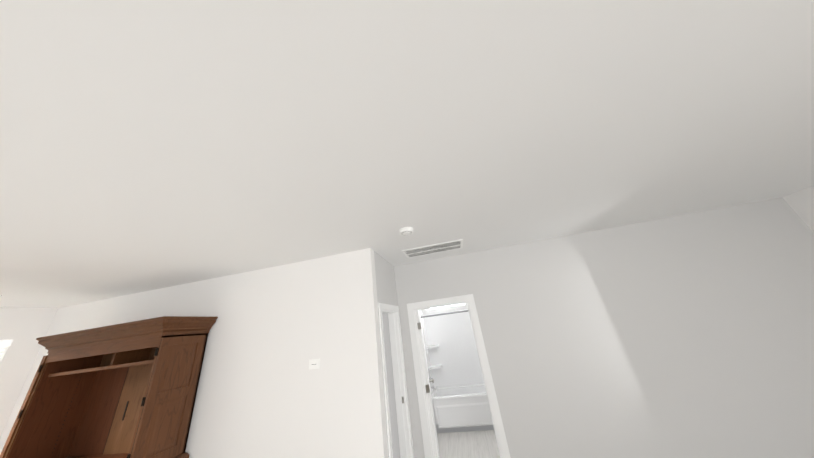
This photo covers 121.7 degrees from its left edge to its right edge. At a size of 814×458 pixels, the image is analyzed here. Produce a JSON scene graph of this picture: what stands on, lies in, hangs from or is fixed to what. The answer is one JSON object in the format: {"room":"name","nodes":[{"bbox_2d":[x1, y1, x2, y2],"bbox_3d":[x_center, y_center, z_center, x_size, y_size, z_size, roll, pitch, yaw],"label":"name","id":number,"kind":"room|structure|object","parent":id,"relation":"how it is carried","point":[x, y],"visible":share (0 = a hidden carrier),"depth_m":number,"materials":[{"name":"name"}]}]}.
{"room":"living room","nodes":[
{"label":"living room","id":0,"kind":"room"},
{"bbox_2d":[0,307,57,436],"bbox_3d":[-6.020,1.288,-0.090,0.150,2.740,13.980,-11,-23,9],"label":"wall","id":1,"kind":"structure","parent":0,"point":[23,329],"depth_m":3.13,"materials":[{"name":"white paint"}]},
{"bbox_2d":[0,248,388,457],"bbox_3d":[-2.734,2.001,2.652,5.110,2.740,0.120,-11,-23,9],"label":"wall","id":2,"kind":"structure","parent":0,"point":[263,391],"depth_m":2.50,"materials":[{"name":"white paint"}]},
{"bbox_2d":[309,359,319,369],"bbox_3d":[-0.977,1.423,2.392,0.124,0.090,0.012,-11,-23,9],"label":"light switch","id":3,"kind":"object","parent":2,"relation":"attached to","point":[314,363],"visible":1,"depth_m":2.39,"materials":[{"name":"white plastic"}]},
{"bbox_2d":[382,313,399,457],"bbox_3d":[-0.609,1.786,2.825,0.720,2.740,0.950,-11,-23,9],"label":"door","id":4,"kind":"structure","parent":0,"point":[393,413],"depth_m":3.09,"materials":[{"name":"grey paint"}]},
{"bbox_2d":[374,251,421,455],"bbox_3d":[0.068,2.154,3.912,0.120,2.740,3.480,-11,-23,9],"label":"wall","id":5,"kind":"structure","parent":0,"point":[385,282],"depth_m":3.04,"materials":[{"name":"white paint"}]},
{"bbox_2d":[378,303,413,457],"bbox_3d":[-0.167,1.986,2.624,0.152,2.110,0.885,-11,-23,9],"label":"door frame","id":6,"kind":"structure","parent":5,"relation":"attached to","point":[403,421],"depth_m":2.88,"materials":[{"name":"white wood"}]},
{"bbox_2d":[0,0,813,307],"bbox_3d":[-1.195,-1.010,-0.324,10.470,0.080,13.980,-11,-23,9],"label":"ceiling","id":7,"kind":"structure","parent":0,"point":[150,144],"depth_m":1.13,"materials":[{"name":"white paint"}]},
{"bbox_2d":[399,227,413,235],"bbox_3d":[-0.005,0.029,2.353,0.150,0.044,0.150,-11,-23,9],"label":"smoke detector","id":8,"kind":"object","parent":7,"relation":"attached to","point":[405,231],"visible":1,"depth_m":2.31,"materials":[{"name":"white plastic"}]},
{"bbox_2d":[401,239,462,257],"bbox_3d":[0.357,0.279,3.094,0.800,0.016,0.380,-11,-23,9],"label":"ceiling vent","id":9,"kind":"object","parent":7,"relation":"in","point":[434,248],"visible":1,"depth_m":3.05,"materials":[{"name":"white plastic"}]},
{"bbox_2d":[422,308,465,313],"bbox_3d":[1.345,2.535,5.222,1.810,2.740,0.120,-11,-23,9],"label":"wall","id":10,"kind":"structure","parent":0,"point":[423,311],"depth_m":5.55,"materials":[{"name":"white paint"}]},
{"bbox_2d":[426,303,467,313],"bbox_3d":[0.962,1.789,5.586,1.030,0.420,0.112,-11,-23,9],"label":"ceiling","id":11,"kind":"structure","parent":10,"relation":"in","point":[464,305],"depth_m":5.50,"materials":[{"name":"white paint"}]},
{"bbox_2d":[437,430,499,457],"bbox_3d":[1.275,3.408,3.644,1.810,0.062,2.400,-11,-23,9],"label":"floor","id":12,"kind":"structure","parent":0,"point":[476,444],"depth_m":3.56,"materials":[{"name":"grey tile"}]},
{"bbox_2d":[420,308,493,432],"bbox_3d":[1.171,2.724,4.682,1.538,2.020,0.780,-11,-23,9],"label":"bathtub surround","id":13,"kind":"object","parent":12,"relation":"on","point":[459,396],"visible":0.67,"depth_m":4.92,"materials":[{"name":"white plastic"}]},
{"bbox_2d":[421,310,467,317],"bbox_3d":[0.985,1.736,4.718,1.478,0.060,0.058,-11,-23,9],"label":"rail","id":14,"kind":"object","parent":13,"relation":"attached to","point":[444,313],"visible":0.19,"depth_m":4.74,"materials":[{"name":"silver metal"}]},
{"bbox_2d":[394,197,813,457],"bbox_3d":[2.087,1.456,2.909,6.050,2.740,0.120,-11,-23,9],"label":"wall","id":15,"kind":"structure","parent":0,"point":[691,335],"depth_m":2.73,"materials":[{"name":"white paint"}]},
{"bbox_2d":[416,310,439,457],"bbox_3d":[0.310,2.301,3.422,0.191,2.008,0.822,-9,-23,2],"label":"bathroom door","id":16,"kind":"structure","parent":15,"relation":"in","point":[431,410],"depth_m":3.21,"materials":[{"name":"white paint"}]},
{"bbox_2d":[407,294,510,457],"bbox_3d":[0.623,2.037,3.025,0.990,2.130,0.152,-11,-23,9],"label":"door frame","id":17,"kind":"structure","parent":15,"relation":"attached to","point":[428,443],"depth_m":3.01,"materials":[{"name":"white wood"}]},
{"bbox_2d":[782,186,813,231],"bbox_3d":[3.841,-1.206,-2.820,0.120,2.740,11.690,-11,-23,9],"label":"wall","id":18,"kind":"structure","parent":0,"point":[801,203],"depth_m":2.76,"materials":[{"name":"white paint"}]},
{"bbox_3d":[-1.111,1.117,-2.539,10.470,0.060,11.500,-11,-23,9],"label":"floor","id":19,"kind":"structure","parent":0,"visible":0},
{"bbox_2d":[0,316,217,457],"bbox_3d":[-3.126,2.174,2.263,1.780,2.221,0.569,-11,-23,9],"label":"armoire","id":20,"kind":"object","parent":19,"relation":"on","point":[126,390],"visible":1,"depth_m":2.47,"materials":[{"name":"brown wood"}]},
{"bbox_3d":[-5.517,2.048,2.419,0.060,1.475,0.920,-11,-23,9],"label":"window","id":21,"kind":"structure","parent":0,"visible":0},
{"bbox_2d":[0,340,12,354],"bbox_3d":[-5.432,2.029,2.406,0.115,1.467,0.914,-11,-23,9],"label":"window blind","id":22,"kind":"object","parent":21,"relation":"attached to","point":[4,343],"visible":0.95,"depth_m":3.04,"materials":[{"name":"white"}]},
{"label":"outside","id":23,"kind":"structure","parent":0,"visible":0},
{"bbox_2d":[430,304,462,308],"bbox_3d":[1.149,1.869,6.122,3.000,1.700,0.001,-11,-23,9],"label":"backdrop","id":24,"kind":"structure","parent":23,"point":[446,306],"depth_m":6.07,"materials":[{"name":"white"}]}
]}

